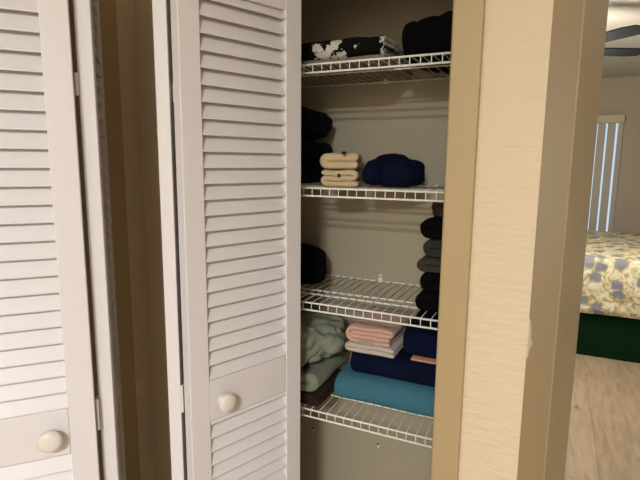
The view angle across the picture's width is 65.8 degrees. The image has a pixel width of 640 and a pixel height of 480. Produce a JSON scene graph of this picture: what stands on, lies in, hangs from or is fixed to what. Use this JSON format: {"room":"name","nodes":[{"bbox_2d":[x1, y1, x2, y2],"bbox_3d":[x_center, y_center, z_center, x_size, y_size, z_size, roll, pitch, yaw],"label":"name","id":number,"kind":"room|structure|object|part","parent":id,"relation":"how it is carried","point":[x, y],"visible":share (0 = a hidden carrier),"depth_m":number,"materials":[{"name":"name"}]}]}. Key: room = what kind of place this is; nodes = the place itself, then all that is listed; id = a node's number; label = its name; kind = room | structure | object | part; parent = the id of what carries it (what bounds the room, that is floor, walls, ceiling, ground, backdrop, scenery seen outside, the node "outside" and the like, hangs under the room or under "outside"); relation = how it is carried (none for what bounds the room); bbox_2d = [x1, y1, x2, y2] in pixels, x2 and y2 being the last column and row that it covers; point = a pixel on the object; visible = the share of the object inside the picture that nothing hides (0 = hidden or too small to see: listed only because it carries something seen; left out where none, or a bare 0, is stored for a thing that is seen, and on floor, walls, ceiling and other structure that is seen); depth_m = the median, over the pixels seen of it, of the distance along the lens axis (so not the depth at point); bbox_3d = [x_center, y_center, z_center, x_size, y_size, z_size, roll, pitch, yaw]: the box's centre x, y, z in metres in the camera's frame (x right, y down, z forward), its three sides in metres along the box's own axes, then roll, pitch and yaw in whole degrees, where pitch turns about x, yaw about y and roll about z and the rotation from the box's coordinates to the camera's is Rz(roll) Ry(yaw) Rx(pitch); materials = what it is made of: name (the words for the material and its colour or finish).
{"room":"hallway","nodes":[
{"label":"hallway","id":0,"kind":"room"},
{"bbox_2d":[116,0,156,479],"bbox_3d":[-1.266,0.252,-0.129,0.110,2.440,3.415,5,10,25],"label":"wall","id":1,"kind":"structure","parent":0,"point":[125,10],"depth_m":1.34,"materials":[{"name":"beige paint"}]},
{"bbox_2d":[0,0,126,479],"bbox_3d":[-0.553,0.273,1.031,0.232,2.010,0.476,5,10,25],"label":"bifold door","id":2,"kind":"structure","parent":1,"relation":"in","point":[49,418],"depth_m":0.93,"materials":[{"name":"white paint"}]},
{"bbox_3d":[-0.520,0.386,0.954,0.044,0.044,0.031,-3,10,-23],"label":"knob","id":3,"kind":"part","parent":2,"relation":"part of","materials":[{"name":"white ceramic"}]},
{"bbox_3d":[-0.488,0.256,1.144,0.029,2.010,0.277,-3,9,-19],"label":"door","id":4,"kind":"part","parent":2,"relation":"part of","materials":[{"name":"white paint"}]},
{"bbox_2d":[68,0,103,479],"bbox_3d":[-0.590,0.224,1.309,0.110,2.060,0.012,5,10,25],"label":"trim","id":5,"kind":"structure","parent":1,"relation":"attached to","point":[71,12],"depth_m":1.27,"materials":[{"name":"beige paint"}]},
{"bbox_2d":[99,0,140,479],"bbox_3d":[-0.521,0.232,1.311,0.015,2.045,0.053,5,10,25],"label":"trim","id":6,"kind":"structure","parent":1,"relation":"attached to","point":[108,21],"depth_m":1.27,"materials":[{"name":"beige paint"}]},
{"bbox_2d":[134,0,171,479],"bbox_3d":[-0.135,0.042,1.272,0.947,2.440,0.115,5,10,25],"label":"wall","id":7,"kind":"structure","parent":0,"point":[146,86],"depth_m":1.35,"materials":[{"name":"beige paint"}]},
{"bbox_2d":[152,0,300,479],"bbox_3d":[-0.242,0.325,1.217,0.286,1.855,0.308,5,10,25],"label":"bifold door","id":8,"kind":"structure","parent":7,"relation":"in","point":[228,72],"depth_m":1.10,"materials":[{"name":"white paint"}]},
{"bbox_3d":[-0.309,0.320,1.247,0.029,1.855,0.317,1,9,4],"label":"door","id":9,"kind":"part","parent":8,"relation":"part of","materials":[{"name":"white paint"}]},
{"bbox_3d":[-0.211,0.366,1.118,0.044,0.044,0.031,-8,12,-43],"label":"knob","id":10,"kind":"part","parent":8,"relation":"part of","materials":[{"name":"white ceramic"}]},
{"bbox_2d":[300,0,452,479],"bbox_3d":[0.096,-0.017,1.658,1.030,2.440,0.102,5,10,25],"label":"wall","id":11,"kind":"structure","parent":0,"point":[359,238],"depth_m":1.56,"materials":[{"name":"beige paint"}]},
{"bbox_2d":[300,364,432,447],"bbox_3d":[0.043,0.447,1.513,0.901,0.043,0.334,5,10,25],"label":"wire shelf","id":12,"kind":"object","parent":11,"relation":"attached to","point":[303,407],"visible":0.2,"depth_m":1.32,"materials":[{"name":"white metal"}]},
{"bbox_2d":[300,369,341,406],"bbox_3d":[-0.067,0.426,1.511,0.248,0.032,0.215,5,10,25],"label":"sheet","id":13,"kind":"object","parent":12,"relation":"on","point":[315,398],"visible":0.22,"depth_m":1.40,"materials":[{"name":"brown fabric"}]},
{"bbox_2d":[300,349,347,391],"bbox_3d":[-0.079,0.375,1.543,0.282,0.061,0.263,5,10,25],"label":"sheet","id":14,"kind":"object","parent":13,"relation":"on","point":[312,376],"visible":0.3,"depth_m":1.43,"materials":[{"name":"green fabric"}]},
{"bbox_2d":[300,310,346,366],"bbox_3d":[-0.074,0.274,1.525,0.361,0.140,0.305,5,10,25],"label":"sheet","id":15,"kind":"object","parent":14,"relation":"on","point":[322,335],"visible":0.38,"depth_m":1.41,"materials":[{"name":"green fabric"}]},
{"bbox_3d":[-0.028,0.489,1.369,0.901,0.005,0.005,5,10,25],"label":"lip rail","id":16,"kind":"part","parent":12,"relation":"part of","materials":[{"name":"white metal"}]},
{"bbox_3d":[-0.027,0.469,1.367,0.901,0.005,0.005,5,10,25],"label":"rail","id":17,"kind":"part","parent":12,"relation":"part of","materials":[{"name":"white metal"}]},
{"bbox_3d":[0.019,0.456,1.464,0.901,0.005,0.005,5,10,25],"label":"support rod","id":18,"kind":"part","parent":12,"relation":"part of","materials":[{"name":"white metal"}]},
{"bbox_2d":[334,361,434,417],"bbox_3d":[0.269,0.418,1.431,0.403,0.078,0.238,5,10,25],"label":"folded towel","id":19,"kind":"object","parent":12,"relation":"on","point":[401,395],"visible":0.33,"depth_m":1.35,"materials":[{"name":"teal fabric"}]},
{"bbox_2d":[350,348,435,386],"bbox_3d":[0.291,0.344,1.422,0.363,0.070,0.224,5,10,25],"label":"folded towel","id":20,"kind":"object","parent":19,"relation":"on","point":[400,367],"visible":0.4,"depth_m":1.35,"materials":[{"name":"blue fabric"}]},
{"bbox_2d":[345,333,403,357],"bbox_3d":[0.177,0.289,1.453,0.149,0.029,0.201,5,10,25],"label":"folded towel","id":21,"kind":"object","parent":20,"relation":"on","point":[396,346],"visible":0.4,"depth_m":1.37,"materials":[{"name":"white fabric"}]},
{"bbox_2d":[346,308,410,346],"bbox_3d":[0.173,0.251,1.444,0.142,0.050,0.196,5,10,25],"label":"folded towel","id":22,"kind":"object","parent":21,"relation":"on","point":[363,331],"visible":0.88,"depth_m":1.38,"materials":[{"name":"pink fabric"}]},
{"bbox_2d":[411,355,435,363],"bbox_3d":[0.359,0.315,1.375,0.171,0.006,0.180,5,10,25],"label":"folded towel","id":23,"kind":"object","parent":20,"relation":"on","point":[414,357],"visible":0.15,"depth_m":1.32,"materials":[{"name":"orange fabric"}]},
{"bbox_2d":[403,310,438,358],"bbox_3d":[0.358,0.266,1.374,0.215,0.088,0.217,5,10,25],"label":"folded towel","id":24,"kind":"object","parent":23,"relation":"on","point":[417,341],"visible":0.34,"depth_m":1.31,"materials":[{"name":"blue fabric"}]},
{"bbox_2d":[301,274,437,329],"bbox_3d":[0.045,0.146,1.465,0.901,0.043,0.334,5,10,25],"label":"wire shelf","id":25,"kind":"object","parent":11,"relation":"attached to","point":[380,279],"visible":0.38,"depth_m":1.33,"materials":[{"name":"white metal"}]},
{"bbox_2d":[301,243,326,283],"bbox_3d":[-0.138,0.071,1.533,0.319,0.116,0.177,0,9,-5],"label":"rolled towel","id":26,"kind":"object","parent":25,"relation":"on","point":[313,258],"visible":0.24,"depth_m":1.48,"materials":[{"name":"black fabric"}]},
{"bbox_3d":[0.031,0.151,1.436,0.901,0.005,0.005,5,10,25],"label":"support rod","id":27,"kind":"part","parent":25,"relation":"part of","materials":[{"name":"white metal"}]},
{"bbox_3d":[0.013,0.157,1.399,0.901,0.005,0.005,5,10,25],"label":"support rod","id":28,"kind":"part","parent":25,"relation":"part of","materials":[{"name":"white metal"}]},
{"bbox_3d":[-0.025,0.188,1.322,0.901,0.005,0.005,5,10,25],"label":"lip rail","id":29,"kind":"part","parent":25,"relation":"part of","materials":[{"name":"white metal"}]},
{"bbox_3d":[-0.025,0.168,1.319,0.901,0.005,0.005,5,10,25],"label":"rail","id":30,"kind":"part","parent":25,"relation":"part of","materials":[{"name":"white metal"}]},
{"bbox_3d":[0.114,0.124,1.608,0.901,0.005,0.005,5,10,25],"label":"rail","id":31,"kind":"part","parent":25,"relation":"part of","materials":[{"name":"white metal"}]},
{"bbox_2d":[415,290,438,311],"bbox_3d":[0.362,0.143,1.321,0.169,0.049,0.245,5,10,25],"label":"folded towel","id":32,"kind":"object","parent":25,"relation":"on","point":[426,301],"visible":0.19,"depth_m":1.24,"materials":[{"name":"black fabric"}]},
{"bbox_2d":[420,272,439,292],"bbox_3d":[0.371,0.094,1.309,0.170,0.050,0.245,5,10,25],"label":"folded towel","id":33,"kind":"object","parent":32,"relation":"on","point":[429,282],"visible":0.12,"depth_m":1.22,"materials":[{"name":"black fabric"}]},
{"bbox_2d":[417,255,440,272],"bbox_3d":[0.366,0.049,1.304,0.168,0.038,0.245,5,10,25],"label":"folded towel","id":34,"kind":"object","parent":33,"relation":"on","point":[426,263],"visible":0.12,"depth_m":1.22,"materials":[{"name":"grey fabric"}]},
{"bbox_2d":[423,239,441,257],"bbox_3d":[0.378,0.009,1.293,0.168,0.046,0.243,5,10,25],"label":"folded towel","id":35,"kind":"object","parent":34,"relation":"on","point":[432,247],"visible":0.14,"depth_m":1.21,"materials":[{"name":"grey fabric"}]},
{"bbox_2d":[420,216,442,238],"bbox_3d":[0.369,-0.040,1.289,0.168,0.050,0.243,5,10,25],"label":"folded towel","id":36,"kind":"object","parent":35,"relation":"on","point":[431,228],"visible":0.24,"depth_m":1.21,"materials":[{"name":"black fabric"}]},
{"bbox_2d":[431,202,443,217],"bbox_3d":[0.341,-0.079,1.247,0.109,0.039,0.185,5,10,25],"label":"folded washcloth","id":37,"kind":"object","parent":36,"relation":"on","point":[437,207],"visible":0.2,"depth_m":1.19,"materials":[{"name":"brown fabric"}]},
{"bbox_2d":[301,182,443,201],"bbox_3d":[0.048,-0.155,1.418,0.901,0.043,0.334,5,10,25],"label":"wire shelf","id":38,"kind":"object","parent":11,"relation":"attached to","point":[365,187],"visible":0.29,"depth_m":1.24,"materials":[{"name":"white metal"}]},
{"bbox_2d":[301,160,325,183],"bbox_3d":[-0.118,-0.210,1.509,0.243,0.069,0.253,5,10,25],"label":"folded towel","id":39,"kind":"object","parent":38,"relation":"on","point":[311,171],"visible":0.19,"depth_m":1.45,"materials":[{"name":"fabric"}]},
{"bbox_2d":[301,141,332,159],"bbox_3d":[-0.114,-0.273,1.503,0.236,0.057,0.256,5,10,25],"label":"folded towel","id":40,"kind":"object","parent":39,"relation":"on","point":[310,150],"visible":0.29,"depth_m":1.45,"materials":[{"name":"fabric"}]},
{"bbox_2d":[301,106,332,140],"bbox_3d":[-0.104,-0.345,1.480,0.257,0.091,0.253,5,10,25],"label":"folded towel","id":41,"kind":"object","parent":40,"relation":"on","point":[315,125],"visible":0.36,"depth_m":1.40,"materials":[{"name":"fabric"}]},
{"bbox_2d":[321,169,363,186],"bbox_3d":[0.065,-0.176,1.381,0.103,0.046,0.238,2,9,8],"label":"folded towel","id":42,"kind":"object","parent":38,"relation":"on","point":[333,177],"visible":0.98,"depth_m":1.28,"materials":[{"name":"beige fabric"}]},
{"bbox_2d":[320,151,362,168],"bbox_3d":[0.065,-0.222,1.378,0.104,0.044,0.244,2,9,8],"label":"folded towel","id":43,"kind":"object","parent":42,"relation":"on","point":[343,160],"visible":1,"depth_m":1.28,"materials":[{"name":"beige fabric"}]},
{"bbox_3d":[0.016,-0.144,1.351,0.901,0.005,0.005,5,10,25],"label":"support rod","id":44,"kind":"part","parent":38,"relation":"part of","materials":[{"name":"white metal"}]},
{"bbox_3d":[-0.023,-0.114,1.274,0.901,0.005,0.005,5,10,25],"label":"lip rail","id":45,"kind":"part","parent":38,"relation":"part of","materials":[{"name":"white metal"}]},
{"bbox_3d":[-0.022,-0.134,1.272,0.901,0.005,0.005,5,10,25],"label":"rail","id":46,"kind":"part","parent":38,"relation":"part of","materials":[{"name":"white metal"}]},
{"bbox_3d":[0.034,-0.150,1.389,0.901,0.005,0.005,5,10,25],"label":"support rod","id":47,"kind":"part","parent":38,"relation":"part of","materials":[{"name":"white metal"}]},
{"bbox_2d":[362,153,424,186],"bbox_3d":[0.206,-0.188,1.326,0.161,0.088,0.256,5,10,25],"label":"folded towel","id":48,"kind":"object","parent":38,"relation":"on","point":[392,169],"visible":1,"depth_m":1.25,"materials":[{"name":"blue fabric"}]},
{"bbox_2d":[301,52,450,87],"bbox_3d":[0.051,-0.456,1.371,0.901,0.043,0.334,5,10,25],"label":"wire shelf","id":49,"kind":"object","parent":11,"relation":"attached to","point":[445,63],"visible":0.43,"depth_m":1.24,"materials":[{"name":"white metal"}]},
{"bbox_2d":[301,35,412,80],"bbox_3d":[0.086,-0.491,1.350,0.285,0.067,0.280,5,10,25],"label":"throw blanket","id":50,"kind":"object","parent":49,"relation":"on","point":[354,48],"visible":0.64,"depth_m":1.25,"materials":[{"name":"black fabric"}]},
{"bbox_3d":[0.018,-0.445,1.304,0.901,0.005,0.005,5,10,25],"label":"support rod","id":51,"kind":"part","parent":49,"relation":"part of","materials":[{"name":"white metal"}]},
{"bbox_3d":[0.036,-0.451,1.341,0.901,0.005,0.005,5,10,25],"label":"support rod","id":52,"kind":"part","parent":49,"relation":"part of","materials":[{"name":"white metal"}]},
{"bbox_3d":[-0.020,-0.415,1.227,0.901,0.005,0.005,5,10,25],"label":"lip rail","id":53,"kind":"part","parent":49,"relation":"part of","materials":[{"name":"white metal"}]},
{"bbox_3d":[0.119,-0.478,1.514,0.901,0.005,0.005,5,10,25],"label":"rail","id":54,"kind":"part","parent":49,"relation":"part of","materials":[{"name":"white metal"}]},
{"bbox_3d":[-0.019,-0.435,1.225,0.901,0.005,0.005,5,10,25],"label":"rail","id":55,"kind":"part","parent":49,"relation":"part of","materials":[{"name":"white metal"}]},
{"bbox_2d":[402,10,452,72],"bbox_3d":[0.350,-0.489,1.218,0.283,0.109,0.287,5,10,25],"label":"folded blanket","id":56,"kind":"object","parent":49,"relation":"on","point":[433,34],"visible":0.41,"depth_m":1.14,"materials":[{"name":"black fabric"}]},
{"bbox_2d":[458,0,553,479],"bbox_3d":[0.508,0.056,1.219,0.200,2.440,0.604,7,11,35],"label":"wall","id":57,"kind":"structure","parent":0,"point":[517,33],"depth_m":0.96,"materials":[{"name":"beige paint"}]},
{"bbox_2d":[431,0,485,479],"bbox_3d":[0.272,0.361,1.052,0.058,1.885,0.016,5,10,25],"label":"trim","id":58,"kind":"structure","parent":57,"relation":"attached to","point":[468,19],"depth_m":0.98,"materials":[{"name":"beige paint"}]},
{"bbox_2d":[517,0,583,479],"bbox_3d":[0.447,0.090,0.999,0.114,2.440,0.022,-7,11,-38],"label":"trim","id":59,"kind":"structure","parent":57,"relation":"attached to","point":[567,15],"depth_m":0.97,"materials":[{"name":"beige paint"}]},
{"bbox_2d":[543,0,608,479],"bbox_3d":[0.592,0.065,1.165,0.012,2.440,0.221,8,11,39],"label":"trim","id":60,"kind":"structure","parent":57,"relation":"attached to","point":[595,12],"depth_m":1.14,"materials":[{"name":"beige paint"}]},
{"bbox_2d":[564,354,639,479],"bbox_3d":[1.017,1.163,2.378,6.400,0.100,9.600,5,10,25],"label":"floor","id":61,"kind":"structure","parent":0,"point":[604,425],"depth_m":2.85,"materials":[{"name":"brown wood"}]},
{"bbox_2d":[576,230,639,362],"bbox_3d":[3.036,0.439,4.259,2.271,0.782,1.809,5,10,25],"label":"bed","id":62,"kind":"object","parent":61,"relation":"on","point":[609,318],"visible":0.52,"depth_m":3.72,"materials":[{"name":"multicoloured fabric"}]},
{"bbox_2d":[580,230,639,319],"bbox_3d":[3.038,0.270,4.232,2.271,0.440,1.809,5,10,25],"label":"bedspread","id":63,"kind":"object","parent":62,"relation":"on","point":[611,275],"depth_m":3.70,"materials":[{"name":"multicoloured fabric"}]},
{"bbox_2d":[598,76,639,233],"bbox_3d":[3.042,-0.679,6.028,5.500,2.440,0.120,5,10,25],"label":"wall","id":64,"kind":"structure","parent":0,"point":[619,95],"depth_m":5.68,"materials":[{"name":"beige paint"}]},
{"bbox_2d":[588,115,624,231],"bbox_3d":[2.464,-0.510,6.193,2.140,1.985,0.123,5,10,25],"label":"vertical blind","id":65,"kind":"object","parent":64,"relation":"attached to","point":[611,120],"visible":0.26,"depth_m":5.73,"materials":[{"name":"beige plastic"}]},
{"bbox_2d":[602,0,639,77],"bbox_3d":[1.039,-1.345,1.983,6.400,0.100,9.600,5,10,25],"label":"ceiling","id":66,"kind":"structure","parent":0,"point":[621,13],"depth_m":3.98,"materials":[{"name":"grey paint"}]},
{"bbox_2d":[604,25,639,56],"bbox_3d":[1.439,-1.248,3.105,1.120,0.435,1.128,5,10,25],"label":"ceiling fan","id":67,"kind":"object","parent":66,"relation":"hanging from","point":[633,30],"visible":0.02,"depth_m":2.74,"materials":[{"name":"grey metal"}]},
{"bbox_3d":[1.834,-1.181,3.108,0.435,0.024,0.136,0,9,-4],"label":"blade","id":68,"kind":"part","parent":67,"relation":"part of","materials":[{"name":"black wood"}]},
{"bbox_3d":[1.596,-1.125,2.737,0.136,0.024,0.435,-3,10,-21],"label":"blade","id":69,"kind":"part","parent":67,"relation":"part of","materials":[{"name":"black wood"}]}
]}

